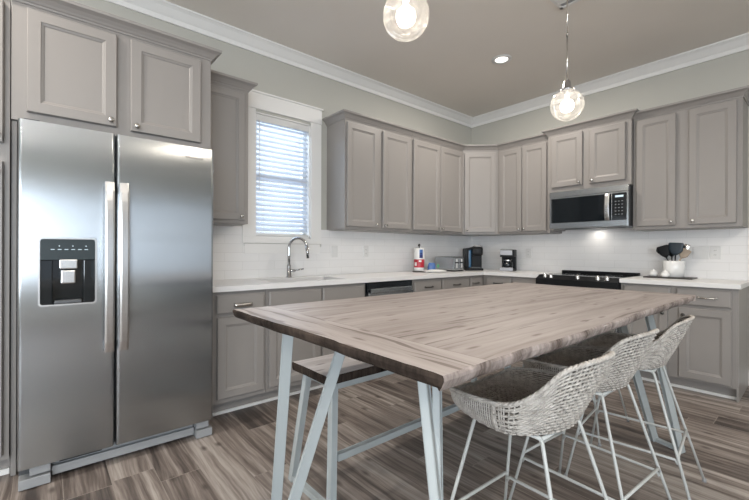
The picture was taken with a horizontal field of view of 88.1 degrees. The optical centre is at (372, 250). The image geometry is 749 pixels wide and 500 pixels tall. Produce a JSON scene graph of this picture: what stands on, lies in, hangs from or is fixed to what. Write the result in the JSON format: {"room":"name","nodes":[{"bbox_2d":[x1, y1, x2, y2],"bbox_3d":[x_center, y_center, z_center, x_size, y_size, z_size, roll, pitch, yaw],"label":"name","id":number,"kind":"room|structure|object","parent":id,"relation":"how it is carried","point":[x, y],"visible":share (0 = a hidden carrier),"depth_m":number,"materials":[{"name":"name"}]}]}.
{"room":"kitchen","nodes":[
{"label":"kitchen","id":0,"kind":"room"},
{"bbox_2d":[11,0,470,246],"bbox_3d":[-2.108,-0.367,2.671,9.140,3.047,0.140,0,0,-40],"label":"wall","id":1,"kind":"structure","parent":0,"point":[274,77],"depth_m":3.82,"materials":[{"name":"grey paint"}]},
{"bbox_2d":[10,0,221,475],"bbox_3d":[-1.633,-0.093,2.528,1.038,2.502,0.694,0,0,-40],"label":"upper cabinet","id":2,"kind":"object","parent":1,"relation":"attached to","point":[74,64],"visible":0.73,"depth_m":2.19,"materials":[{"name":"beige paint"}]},
{"bbox_2d":[211,70,257,225],"bbox_3d":[-1.210,-0.777,3.099,0.450,1.132,0.368,0,0,-40],"label":"upper cabinet","id":3,"kind":"object","parent":1,"relation":"attached to","point":[229,93],"visible":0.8,"depth_m":3.00,"materials":[{"name":"beige paint"}]},
{"bbox_2d":[242,89,323,253],"bbox_3d":[-0.870,-0.701,3.699,0.839,1.453,0.174,0,0,-40],"label":"window","id":4,"kind":"structure","parent":1,"relation":"in","point":[259,100],"depth_m":3.70,"materials":[{"name":"white paint"}]},
{"bbox_2d":[256,114,308,236],"bbox_3d":[-0.857,-0.685,3.682,0.545,1.099,0.060,0,0,-40],"label":"window blind","id":5,"kind":"object","parent":4,"relation":"attached to","point":[260,119],"visible":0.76,"depth_m":3.66,"materials":[{"name":"white plastic"}]},
{"bbox_2d":[104,0,472,127],"bbox_3d":[-1.977,-1.833,2.630,9.000,0.115,0.086,0,0,-40],"label":"trim","id":6,"kind":"structure","parent":1,"relation":"attached to","point":[163,10],"depth_m":3.55,"materials":[{"name":"white paint"}]},
{"bbox_2d":[213,225,470,279],"bbox_3d":[-0.040,0.019,4.330,3.836,0.460,0.010,0,0,-40],"label":"backsplash","id":7,"kind":"structure","parent":1,"relation":"attached to","point":[387,252],"depth_m":4.05,"materials":[{"name":"white tile"}]},
{"bbox_2d":[332,246,337,256],"bbox_3d":[-0.391,0.009,4.019,0.075,0.118,0.008,0,0,-40],"label":"switch plate","id":8,"kind":"object","parent":7,"relation":"attached to","point":[334,248],"visible":1,"depth_m":4.02,"materials":[{"name":"white plastic"}]},
{"bbox_2d":[363,246,367,256],"bbox_3d":[-0.073,0.010,4.290,0.075,0.118,0.008,0,0,-40],"label":"outlet","id":9,"kind":"object","parent":7,"relation":"attached to","point":[365,248],"visible":1,"depth_m":4.28,"materials":[{"name":"white plastic"}]},
{"bbox_2d":[322,109,414,232],"bbox_3d":[-0.022,-0.773,4.108,0.970,1.132,0.368,0,0,-40],"label":"upper cabinet","id":10,"kind":"object","parent":1,"relation":"attached to","point":[369,158],"visible":1,"depth_m":3.92,"materials":[{"name":"beige paint"}]},
{"bbox_2d":[399,130,464,234],"bbox_3d":[0.708,-0.770,4.728,0.942,1.132,0.368,0,0,-40],"label":"upper cabinet","id":11,"kind":"object","parent":1,"relation":"attached to","point":[436,162],"visible":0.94,"depth_m":4.57,"materials":[{"name":"beige paint"}]},
{"bbox_2d":[0,357,748,499],"bbox_3d":[0.413,1.225,-0.196,9.000,0.120,7.500,0,0,-40],"label":"floor","id":12,"kind":"structure","parent":0,"point":[235,462],"depth_m":2.17,"materials":[{"name":"brown wood"}]},
{"bbox_2d":[0,0,11,475],"bbox_3d":[-2.383,-0.096,1.888,0.928,2.502,0.690,0,0,-40],"label":"pantry cabinet","id":13,"kind":"object","parent":12,"relation":"on","point":[5,5],"visible":0.72,"depth_m":1.96,"materials":[{"name":"beige paint"}]},
{"bbox_2d":[17,118,212,491],"bbox_3d":[-1.584,0.258,2.419,0.908,1.800,0.865,0,0,-40],"label":"refrigerator","id":14,"kind":"object","parent":12,"relation":"on","point":[115,242],"visible":1,"depth_m":2.06,"materials":[{"name":"grey metal"}]},
{"bbox_2d":[212,289,265,416],"bbox_3d":[-1.129,0.722,2.967,0.410,0.876,0.641,0,0,-40],"label":"base cabinet","id":15,"kind":"object","parent":12,"relation":"on","point":[239,345],"visible":0.43,"depth_m":2.75,"materials":[{"name":"beige paint"}]},
{"bbox_2d":[261,283,364,402],"bbox_3d":[-0.607,0.723,3.410,0.956,0.876,0.641,0,0,-40],"label":"base cabinet","id":16,"kind":"object","parent":12,"relation":"on","point":[302,350],"visible":0.19,"depth_m":3.05,"materials":[{"name":"beige paint"}]},
{"bbox_2d":[365,280,412,296],"bbox_3d":[-0.011,0.729,3.928,0.594,0.868,0.622,0,0,-40],"label":"dishwasher","id":17,"kind":"object","parent":12,"relation":"on","point":[400,286],"visible":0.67,"depth_m":3.67,"materials":[{"name":"grey metal"}]},
{"bbox_2d":[288,354,510,499],"bbox_3d":[0.294,0.865,2.329,1.573,0.605,0.382,0,0,-40],"label":"bench","id":18,"kind":"object","parent":12,"relation":"on","point":[353,371],"visible":0.33,"depth_m":1.87,"materials":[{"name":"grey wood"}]},
{"bbox_2d":[412,276,468,291],"bbox_3d":[0.591,0.727,4.423,0.946,0.876,0.648,0,0,-40],"label":"base cabinet","id":19,"kind":"object","parent":12,"relation":"on","point":[418,285],"visible":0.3,"depth_m":4.16,"materials":[{"name":"beige paint"}]},
{"bbox_2d":[233,282,695,499],"bbox_3d":[0.655,0.710,1.915,2.303,0.930,1.115,0,0,-40],"label":"island table","id":20,"kind":"object","parent":12,"relation":"on","point":[442,339],"visible":0.98,"depth_m":1.40,"materials":[{"name":"brown wood"}]},
{"bbox_2d":[469,275,482,286],"bbox_3d":[1.064,0.729,4.825,0.290,0.876,0.648,0,0,-40],"label":"base cabinet","id":21,"kind":"object","parent":12,"relation":"on","point":[476,280],"visible":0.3,"depth_m":4.59,"materials":[{"name":"beige paint"}]},
{"bbox_2d":[483,275,539,356],"bbox_3d":[1.774,0.731,4.623,0.648,0.876,0.696,0,0,-40],"label":"base cabinet","id":22,"kind":"object","parent":12,"relation":"on","point":[487,279],"visible":0.12,"depth_m":4.48,"materials":[{"name":"beige paint"}]},
{"bbox_2d":[213,269,560,292],"bbox_3d":[0.380,0.269,3.836,3.836,0.037,1.308,0,0,-40],"label":"countertop","id":23,"kind":"structure","parent":22,"relation":"on","point":[227,285],"depth_m":3.58,"materials":[{"name":"white stone"}]},
{"bbox_2d":[286,237,308,277],"bbox_3d":[-0.690,0.059,3.607,0.221,0.375,0.091,0,0,4],"label":"faucet","id":24,"kind":"object","parent":23,"relation":"on","point":[289,270],"visible":0.98,"depth_m":3.58,"materials":[{"name":"silver metal"}]},
{"bbox_2d":[412,244,423,271],"bbox_3d":[0.548,0.085,4.554,0.156,0.332,0.156,0,0,-40],"label":"paper towel holder","id":25,"kind":"object","parent":23,"relation":"on","point":[418,252],"visible":0.91,"depth_m":4.50,"materials":[{"name":"silver metal"}]},
{"bbox_2d":[428,263,438,269],"bbox_3d":[0.719,0.196,4.568,0.138,0.110,0.048,0,0,5],"label":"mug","id":26,"kind":"object","parent":23,"relation":"on","point":[430,265],"visible":0.75,"depth_m":4.56,"materials":[{"name":"blue ceramic"}]},
{"bbox_2d":[423,269,445,272],"bbox_3d":[0.715,0.233,4.473,0.280,0.035,0.120,0,0,-25],"label":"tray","id":27,"kind":"object","parent":23,"relation":"on","point":[430,270],"visible":1,"depth_m":4.43,"materials":[{"name":"white plastic"}]},
{"bbox_2d":[435,256,463,271],"bbox_3d":[0.962,0.162,4.827,0.195,0.179,0.330,0,0,-40],"label":"toaster","id":28,"kind":"object","parent":23,"relation":"on","point":[453,264],"visible":0.95,"depth_m":4.74,"materials":[{"name":"silver metal"}]},
{"bbox_2d":[463,245,482,270],"bbox_3d":[1.310,0.091,5.069,0.225,0.324,0.290,0,0,5],"label":"coffee machine","id":29,"kind":"object","parent":23,"relation":"on","point":[472,256],"visible":0.96,"depth_m":5.00,"materials":[{"name":"black plastic"}]},
{"bbox_2d":[500,250,516,270],"bbox_3d":[1.713,0.120,4.889,0.170,0.268,0.232,0,0,28],"label":"drip coffee maker","id":30,"kind":"object","parent":23,"relation":"on","point":[509,257],"visible":1,"depth_m":4.82,"materials":[{"name":"black plastic"}]},
{"bbox_2d":[449,351,615,499],"bbox_3d":[0.545,0.734,1.312,0.471,0.862,0.536,0,0,-38],"label":"bar stool","id":31,"kind":"object","parent":12,"relation":"on","point":[519,401],"visible":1,"depth_m":1.18,"materials":[{"name":"grey wicker"}]},
{"bbox_2d":[536,270,639,354],"bbox_3d":[2.233,0.674,4.045,0.715,0.894,0.768,0,0,-40],"label":"range","id":32,"kind":"object","parent":12,"relation":"on","point":[574,278],"visible":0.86,"depth_m":3.90,"materials":[{"name":"grey metal"}]},
{"bbox_2d":[542,272,635,277],"bbox_3d":[2.279,0.264,4.083,0.598,0.022,0.768,0,0,-40],"label":"cooktop","id":33,"kind":"object","parent":32,"relation":"in","point":[563,274],"depth_m":4.05,"materials":[{"name":"black metal"}]},
{"bbox_2d":[508,329,671,499],"bbox_3d":[0.946,0.735,1.674,0.471,0.862,0.536,0,0,-36],"label":"bar stool","id":34,"kind":"object","parent":12,"relation":"on","point":[631,351],"visible":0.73,"depth_m":1.56,"materials":[{"name":"grey wicker"}]},
{"bbox_2d":[586,329,629,446],"bbox_3d":[1.410,0.737,2.655,0.536,0.862,0.471,0,0,-40],"label":"bar stool","id":35,"kind":"object","parent":12,"relation":"on","point":[594,399],"visible":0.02,"depth_m":2.40,"materials":[{"name":"metal"}]},
{"bbox_2d":[564,315,706,499],"bbox_3d":[1.339,0.737,1.978,0.536,0.862,0.471,0,0,44],"label":"bar stool","id":36,"kind":"object","parent":12,"relation":"on","point":[666,341],"visible":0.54,"depth_m":1.83,"materials":[{"name":"grey wicker"}]},
{"bbox_2d":[621,283,748,402],"bbox_3d":[2.763,0.734,3.460,0.648,0.876,0.800,0,0,-40],"label":"base cabinet","id":37,"kind":"object","parent":12,"relation":"on","point":[712,357],"visible":0.63,"depth_m":3.14,"materials":[{"name":"beige paint"}]},
{"bbox_2d":[619,276,748,288],"bbox_3d":[2.785,0.277,3.469,0.645,0.037,0.818,0,0,-40],"label":"countertop","id":38,"kind":"structure","parent":37,"relation":"on","point":[708,283],"depth_m":3.26,"materials":[{"name":"white stone"}]},
{"bbox_2d":[643,275,696,279],"bbox_3d":[2.809,0.252,3.661,0.230,0.012,0.370,0,0,-40],"label":"serving board","id":39,"kind":"object","parent":38,"relation":"on","point":[649,276],"visible":0.86,"depth_m":3.56,"materials":[{"name":"stone"}]},
{"bbox_2d":[649,269,657,275],"bbox_3d":[2.712,0.210,3.736,0.074,0.070,0.074,0,0,-40],"label":"pot","id":40,"kind":"object","parent":39,"relation":"on","point":[653,272],"visible":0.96,"depth_m":3.71,"materials":[{"name":"white ceramic"}]},
{"bbox_2d":[661,270,669,276],"bbox_3d":[2.734,0.210,3.616,0.074,0.070,0.074,0,0,-40],"label":"pot","id":41,"kind":"object","parent":39,"relation":"on","point":[664,273],"visible":1,"depth_m":3.59,"materials":[{"name":"white ceramic"}]},
{"bbox_2d":[663,260,684,276],"bbox_3d":[2.845,0.170,3.657,0.166,0.152,0.166,0,0,-40],"label":"utensil crock","id":42,"kind":"object","parent":39,"relation":"on","point":[675,268],"visible":0.85,"depth_m":3.59,"materials":[{"name":"white ceramic"}]},
{"bbox_2d":[657,245,669,260],"bbox_3d":[2.789,0.083,3.690,0.137,0.284,0.017,0,0,41],"label":"turner","id":43,"kind":"object","parent":42,"relation":"in","point":[663,250],"visible":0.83,"depth_m":3.69,"materials":[{"name":"black plastic"}]},
{"bbox_2d":[668,242,683,260],"bbox_3d":[2.830,0.073,3.608,0.028,0.301,0.117,0,0,-40],"label":"turner","id":44,"kind":"object","parent":42,"relation":"in","point":[675,249],"visible":0.98,"depth_m":3.60,"materials":[{"name":"black plastic"}]},
{"bbox_2d":[679,248,690,260],"bbox_3d":[2.856,0.099,3.594,0.012,0.255,0.164,0,0,-38],"label":"spatula","id":45,"kind":"object","parent":42,"relation":"in","point":[685,253],"visible":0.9,"depth_m":3.57,"materials":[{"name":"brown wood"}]},
{"bbox_2d":[165,0,748,116],"bbox_3d":[0.423,-1.942,-0.196,9.280,0.120,7.780,0,0,-40],"label":"ceiling","id":46,"kind":"structure","parent":0,"point":[450,65],"depth_m":3.39,"materials":[{"name":"beige paint"}]},
{"bbox_2d":[383,0,428,41],"bbox_3d":[0.133,-1.359,1.528,0.184,1.049,0.184,0,0,-40],"label":"pendant lamp","id":47,"kind":"object","parent":46,"relation":"hanging from","point":[404,1],"visible":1,"depth_m":1.53,"materials":[{"name":"clear glass"}]},
{"bbox_2d":[492,54,511,63],"bbox_3d":[1.267,-1.874,3.801,0.188,0.009,0.188,0,0,-40],"label":"recessed light","id":48,"kind":"object","parent":46,"relation":"in","point":[500,59],"visible":1,"depth_m":3.80,"materials":[{"name":"white plastic"}]},
{"bbox_2d":[495,57,507,62],"bbox_3d":[1.267,-1.875,3.801,0.120,0.001,0.120,0,0,-40],"label":"diffuser","id":49,"kind":"object","parent":48,"relation":"attached to","point":[498,59],"depth_m":3.81,"materials":[{"name":"white plastic"}]},
{"bbox_2d":[550,0,580,9],"bbox_3d":[1.446,-1.872,2.786,0.310,0.014,0.320,0,0,-40],"label":"ceiling vent","id":50,"kind":"object","parent":46,"relation":"in","point":[561,4],"visible":1,"depth_m":2.92,"materials":[{"name":"white plastic"}]},
{"bbox_2d":[550,0,584,121],"bbox_3d":[1.161,-1.327,2.309,0.184,1.105,0.184,0,0,-40],"label":"pendant lamp","id":51,"kind":"object","parent":46,"relation":"hanging from","point":[566,89],"visible":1,"depth_m":2.31,"materials":[{"name":"clear glass"}]},
{"bbox_2d":[471,50,748,227],"bbox_3d":[3.901,-0.347,2.763,0.140,3.047,7.780,0,0,-40],"label":"wall","id":52,"kind":"structure","parent":0,"point":[731,71],"depth_m":4.06,"materials":[{"name":"grey paint"}]},
{"bbox_2d":[452,144,498,235],"bbox_3d":[1.384,-0.770,5.111,0.660,1.128,0.660,0,0,-40],"label":"upper cabinet","id":53,"kind":"object","parent":52,"relation":"attached to","point":[480,161],"visible":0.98,"depth_m":4.91,"materials":[{"name":"beige paint"}]},
{"bbox_2d":[497,133,561,234],"bbox_3d":[1.898,-0.766,4.730,0.368,1.132,0.662,0,0,-40],"label":"upper cabinet","id":54,"kind":"object","parent":52,"relation":"attached to","point":[523,195],"visible":0.93,"depth_m":4.60,"materials":[{"name":"beige paint"}]},
{"bbox_2d":[541,108,639,230],"bbox_3d":[2.356,-0.789,4.150,0.421,1.120,0.921,0,0,-40],"label":"upper cabinet","id":55,"kind":"object","parent":52,"relation":"attached to","point":[599,151],"visible":0.82,"depth_m":3.98,"materials":[{"name":"beige paint"}]},
{"bbox_2d":[549,184,632,229],"bbox_3d":[2.342,-0.439,4.116,0.462,0.403,0.758,0,0,-40],"label":"microwave","id":56,"kind":"object","parent":52,"relation":"attached to","point":[607,207],"visible":0.94,"depth_m":3.95,"materials":[{"name":"grey metal"}]},
{"bbox_2d":[471,228,748,280],"bbox_3d":[2.350,0.004,4.468,0.014,0.506,2.874,0,0,-40],"label":"backsplash","id":57,"kind":"structure","parent":52,"relation":"attached to","point":[629,250],"depth_m":4.14,"materials":[{"name":"white tile"}]},
{"bbox_2d":[526,248,530,257],"bbox_3d":[1.973,0.030,4.902,0.008,0.118,0.075,0,0,-40],"label":"outlet","id":58,"kind":"object","parent":57,"relation":"attached to","point":[528,250],"visible":1,"depth_m":4.90,"materials":[{"name":"white plastic"}]},
{"bbox_2d":[692,246,708,258],"bbox_3d":[3.062,0.018,3.619,0.008,0.118,0.120,0,0,-40],"label":"switch plate","id":59,"kind":"object","parent":57,"relation":"attached to","point":[698,252],"visible":1,"depth_m":3.62,"materials":[{"name":"white plastic"}]},
{"bbox_2d":[710,246,720,258],"bbox_3d":[3.130,0.018,3.539,0.008,0.118,0.075,0,0,-40],"label":"outlet","id":60,"kind":"object","parent":57,"relation":"attached to","point":[715,251],"visible":1,"depth_m":3.54,"materials":[{"name":"white plastic"}]},
{"bbox_2d":[472,32,748,127],"bbox_3d":[3.820,-1.814,2.690,0.086,0.115,7.500,0,0,-40],"label":"trim","id":61,"kind":"structure","parent":52,"relation":"attached to","point":[739,43],"depth_m":4.03,"materials":[{"name":"white paint"}]},
{"bbox_2d":[633,85,748,230],"bbox_3d":[2.909,-0.765,3.541,0.368,1.136,0.829,0,0,-40],"label":"upper cabinet","id":62,"kind":"object","parent":52,"relation":"attached to","point":[691,155],"visible":1,"depth_m":3.41,"materials":[{"name":"beige paint"}]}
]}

